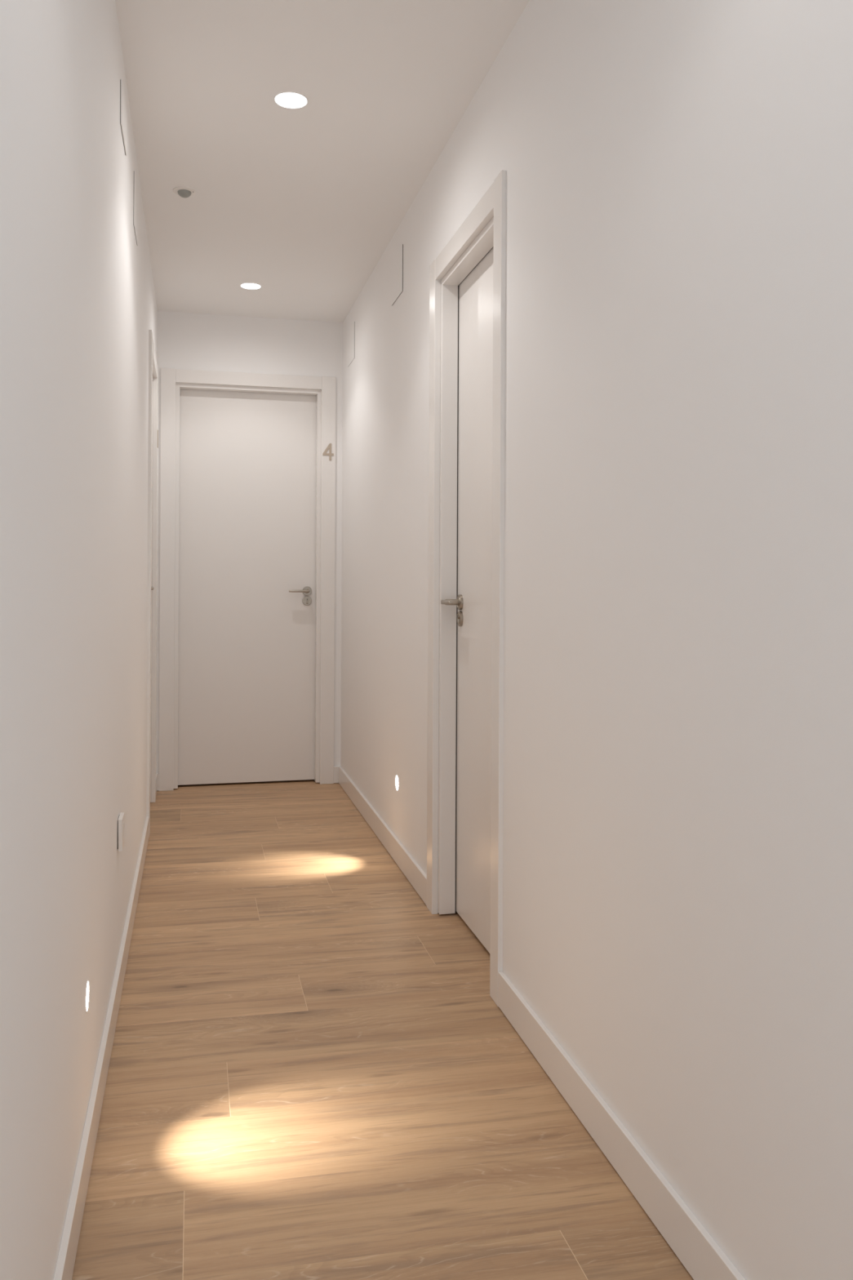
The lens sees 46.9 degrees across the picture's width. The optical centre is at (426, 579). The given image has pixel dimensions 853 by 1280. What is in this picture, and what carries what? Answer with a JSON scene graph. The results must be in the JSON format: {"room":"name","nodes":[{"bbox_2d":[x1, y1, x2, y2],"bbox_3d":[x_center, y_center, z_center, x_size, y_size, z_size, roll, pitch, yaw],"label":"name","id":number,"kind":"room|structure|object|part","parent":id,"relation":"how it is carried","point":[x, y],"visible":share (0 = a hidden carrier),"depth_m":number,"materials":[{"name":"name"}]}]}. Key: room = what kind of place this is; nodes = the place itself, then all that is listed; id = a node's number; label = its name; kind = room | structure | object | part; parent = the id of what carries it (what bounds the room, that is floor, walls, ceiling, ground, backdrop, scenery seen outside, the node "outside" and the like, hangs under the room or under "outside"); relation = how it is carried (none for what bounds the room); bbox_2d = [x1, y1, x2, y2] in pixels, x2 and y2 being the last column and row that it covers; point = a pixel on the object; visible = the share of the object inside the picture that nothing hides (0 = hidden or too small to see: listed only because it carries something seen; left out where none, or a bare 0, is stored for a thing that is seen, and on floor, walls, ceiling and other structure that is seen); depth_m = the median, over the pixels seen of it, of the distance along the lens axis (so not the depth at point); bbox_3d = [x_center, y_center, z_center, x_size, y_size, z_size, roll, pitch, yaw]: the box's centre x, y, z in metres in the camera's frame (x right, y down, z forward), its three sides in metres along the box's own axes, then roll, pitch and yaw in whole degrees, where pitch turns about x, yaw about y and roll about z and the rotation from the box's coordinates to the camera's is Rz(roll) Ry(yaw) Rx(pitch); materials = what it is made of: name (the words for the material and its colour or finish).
{"room":"hallway","nodes":[
{"label":"hallway","id":0,"kind":"room"},
{"bbox_2d":[0,0,157,1279],"bbox_3d":[-0.789,-0.148,2.095,0.200,2.542,6.242,0,0,-13],"label":"wall","id":1,"kind":"structure","parent":0,"point":[78,309],"depth_m":1.43,"materials":[{"name":"paint"}]},
{"bbox_2d":[84,979,88,1013],"bbox_3d":[-0.619,0.759,1.793,0.001,0.055,0.055,0,0,-13],"label":"step light","id":2,"kind":"object","parent":1,"relation":"attached to","point":[86,997],"visible":1,"depth_m":1.78,"materials":[{"name":"white plastic"}]},
{"bbox_2d":[53,816,149,1279],"bbox_3d":[-0.562,1.017,1.570,0.012,0.086,5.115,0,0,-13],"label":"baseboard","id":3,"kind":"structure","parent":1,"relation":"attached to","point":[64,1266],"depth_m":1.88,"materials":[{"name":"white paint"}]},
{"bbox_2d":[117,812,124,851],"bbox_3d":[-0.787,0.648,2.532,0.014,0.081,0.081,0,0,-13],"label":"wall socket","id":4,"kind":"object","parent":1,"relation":"attached to","point":[121,824],"visible":1,"depth_m":2.49,"materials":[{"name":"white plastic"}]},
{"bbox_2d":[120,78,127,155],"bbox_3d":[-0.790,-1.204,2.566,0.004,0.114,0.196,0,0,-13],"label":"air vent","id":5,"kind":"object","parent":1,"relation":"in","point":[123,115],"visible":1,"depth_m":2.54,"materials":[{"name":"grey"}]},
{"bbox_2d":[133,169,137,246],"bbox_3d":[-0.922,-1.175,3.117,0.002,0.169,0.200,0,0,-13],"label":"air vent","id":6,"kind":"object","parent":1,"relation":"in","point":[135,193],"visible":1,"depth_m":3.10,"materials":[{"name":"grey"}]},
{"bbox_2d":[146,329,158,833],"bbox_3d":[-1.281,0.014,4.405,0.115,2.098,0.733,0,0,-13],"label":"door","id":7,"kind":"structure","parent":1,"relation":"in","point":[153,366],"depth_m":4.68,"materials":[{"name":"white paint"}]},
{"bbox_3d":[-1.158,0.015,4.093,0.020,2.098,0.070,0,0,-13],"label":"casing","id":8,"kind":"part","parent":7,"relation":"part of","materials":[{"name":"white paint"}]},
{"bbox_3d":[-1.310,0.015,4.737,0.020,2.098,0.073,0,0,-13],"label":"casing","id":9,"kind":"part","parent":7,"relation":"part of","materials":[{"name":"white paint"}]},
{"bbox_3d":[-1.230,-1.000,4.416,0.019,0.066,0.590,0,0,-13],"label":"head casing","id":10,"kind":"part","parent":7,"relation":"part of","materials":[{"name":"white paint"}]},
{"bbox_2d":[155,773,157,795],"bbox_3d":[-1.342,1.018,4.866,0.012,0.086,0.194,0,0,-13],"label":"baseboard","id":11,"kind":"structure","parent":1,"relation":"attached to","point":[156,773],"depth_m":4.86,"materials":[{"name":"white paint"}]},
{"bbox_2d":[155,311,342,791],"bbox_3d":[-0.929,-0.145,5.167,0.943,2.542,0.200,0,0,-13],"label":"wall","id":12,"kind":"structure","parent":0,"point":[185,340],"depth_m":5.08,"materials":[{"name":"paint"}]},
{"bbox_2d":[158,368,335,791],"bbox_3d":[-0.926,-0.001,5.111,0.887,2.133,0.115,0,0,-13],"label":"door","id":13,"kind":"structure","parent":12,"relation":"in","point":[247,485],"depth_m":5.12,"materials":[{"name":"white paint"}]},
{"bbox_3d":[-1.311,-0.003,4.971,0.073,2.133,0.020,0,0,-13],"label":"casing","id":14,"kind":"part","parent":13,"relation":"part of","materials":[{"name":"white paint"}]},
{"bbox_3d":[-0.910,-1.032,5.067,0.742,0.066,0.019,0,0,-13],"label":"head casing","id":15,"kind":"part","parent":13,"relation":"part of","materials":[{"name":"white paint"}]},
{"bbox_3d":[-0.666,0.058,5.153,0.111,0.022,0.058,0,0,-13],"label":"lever","id":16,"kind":"part","parent":13,"relation":"part of","materials":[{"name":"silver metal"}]},
{"bbox_3d":[-0.631,0.058,5.194,0.049,0.049,0.009,0,0,-13],"label":"handle","id":17,"kind":"part","parent":13,"relation":"part of","materials":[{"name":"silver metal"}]},
{"bbox_3d":[-0.519,0.001,5.159,0.073,2.133,0.020,0,0,-13],"label":"casing","id":18,"kind":"part","parent":13,"relation":"part of","materials":[{"name":"white paint"}]},
{"bbox_2d":[322,443,333,460],"bbox_3d":[-0.515,-0.672,5.148,0.057,0.089,0.004,0,0,-13],"label":"number","id":19,"kind":"object","parent":13,"relation":"attached to","point":[330,454],"depth_m":5.15,"materials":[{"name":"beige"}]},
{"bbox_2d":[333,766,338,782],"bbox_3d":[-0.475,1.022,5.165,0.026,0.086,0.012,0,0,-13],"label":"baseboard","id":20,"kind":"structure","parent":12,"relation":"attached to","point":[335,768],"depth_m":5.16,"materials":[{"name":"white paint"}]},
{"bbox_2d":[115,0,529,323],"bbox_3d":[-0.204,-1.417,2.131,0.943,0.120,6.042,0,0,-13],"label":"ceiling","id":21,"kind":"structure","parent":0,"point":[303,205],"depth_m":2.95,"materials":[{"name":"paint"}]},
{"bbox_2d":[173,186,195,197],"bbox_3d":[-0.845,-1.347,3.433,0.078,0.022,0.078,0,0,-13],"label":"sensor","id":22,"kind":"object","parent":21,"relation":"attached to","point":[184,192],"visible":1,"depth_m":3.42,"materials":[{"name":"white plastic"}]},
{"bbox_2d":[239,283,262,289],"bbox_3d":[-0.812,-1.370,4.540,0.102,0.029,0.102,0,0,-13],"label":"recessed light","id":23,"kind":"object","parent":21,"relation":"in","point":[246,286],"visible":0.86,"depth_m":4.55,"materials":[{"name":"paint"}]},
{"bbox_2d":[241,283,259,287],"bbox_3d":[-0.812,-1.361,4.540,0.088,0.005,0.088,0,0,40],"label":"diffuser","id":24,"kind":"object","parent":23,"relation":"attached to","point":[243,285],"depth_m":4.54,"materials":[{"name":"white plastic"}]},
{"bbox_2d":[272,91,309,109],"bbox_3d":[-0.383,-1.370,2.782,0.102,0.029,0.102,0,0,-13],"label":"recessed light","id":25,"kind":"object","parent":21,"relation":"in","point":[286,100],"visible":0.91,"depth_m":2.79,"materials":[{"name":"paint"}]},
{"bbox_2d":[275,93,306,105],"bbox_3d":[-0.383,-1.361,2.782,0.088,0.005,0.088,0,0,-11],"label":"diffuser","id":26,"kind":"object","parent":25,"relation":"attached to","point":[282,99],"depth_m":2.78,"materials":[{"name":"white plastic"}]},
{"bbox_2d":[71,779,693,1279],"bbox_3d":[-0.132,1.065,1.773,1.283,0.001,7.277,0,0,-13],"label":"floor","id":27,"kind":"structure","parent":0,"point":[315,1072],"depth_m":2.03,"materials":[{"name":"brown wood"}]},
{"bbox_2d":[340,0,852,1279],"bbox_3d":[0.323,-0.143,2.359,0.200,2.542,6.242,0,0,-13],"label":"wall","id":28,"kind":"structure","parent":0,"point":[677,809],"depth_m":1.61,"materials":[{"name":"paint"}]},
{"bbox_2d":[347,321,355,366],"bbox_3d":[-0.375,-1.171,4.891,0.002,0.182,0.207,0,0,-13],"label":"air vent","id":29,"kind":"object","parent":28,"relation":"in","point":[351,331],"visible":1,"depth_m":4.88,"materials":[{"name":"grey"}]},
{"bbox_2d":[338,765,426,906],"bbox_3d":[-0.226,1.022,4.194,0.012,0.086,2.017,0,0,-13],"label":"baseboard","id":30,"kind":"structure","parent":28,"relation":"attached to","point":[417,877],"depth_m":3.85,"materials":[{"name":"white paint"}]},
{"bbox_2d":[395,774,399,791],"bbox_3d":[-0.112,0.772,3.740,0.001,0.061,0.061,0,0,-13],"label":"step light","id":31,"kind":"object","parent":28,"relation":"attached to","point":[397,781],"visible":1,"depth_m":3.74,"materials":[{"name":"white plastic"}]},
{"bbox_2d":[391,244,403,305],"bbox_3d":[-0.113,-1.171,3.782,0.003,0.178,0.206,0,0,-13],"label":"air vent","id":32,"kind":"object","parent":28,"relation":"in","point":[397,260],"visible":1,"depth_m":3.76,"materials":[{"name":"grey"}]},
{"bbox_2d":[426,169,506,1006],"bbox_3d":[0.150,0.021,2.850,0.115,2.095,0.773,0,0,-13],"label":"door","id":33,"kind":"structure","parent":28,"relation":"in","point":[468,277],"depth_m":2.99,"materials":[{"name":"white paint"}]},
{"bbox_3d":[0.024,0.021,3.178,0.020,2.095,0.075,0,0,-13],"label":"casing","id":34,"kind":"part","parent":33,"relation":"part of","materials":[{"name":"white paint"}]},
{"bbox_3d":[0.084,0.070,3.045,0.058,0.022,0.111,0,0,-13],"label":"lever","id":35,"kind":"part","parent":33,"relation":"part of","materials":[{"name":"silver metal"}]},
{"bbox_3d":[0.105,0.070,3.095,0.009,0.049,0.049,0,0,-13],"label":"handle","id":36,"kind":"part","parent":33,"relation":"part of","materials":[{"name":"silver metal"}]},
{"bbox_3d":[0.110,-0.992,2.837,0.019,0.066,0.630,0,0,-13],"label":"head casing","id":37,"kind":"part","parent":33,"relation":"part of","materials":[{"name":"white paint"}]},
{"bbox_3d":[0.185,0.020,2.496,0.020,2.095,0.068,0,0,-13],"label":"casing","id":38,"kind":"part","parent":33,"relation":"part of","materials":[{"name":"white paint"}]},
{"bbox_2d":[497,971,746,1279],"bbox_3d":[0.559,1.022,0.878,0.012,0.086,3.252,0,0,-13],"label":"baseboard","id":39,"kind":"structure","parent":28,"relation":"attached to","point":[703,1258],"depth_m":1.75,"materials":[{"name":"white paint"}]}
]}

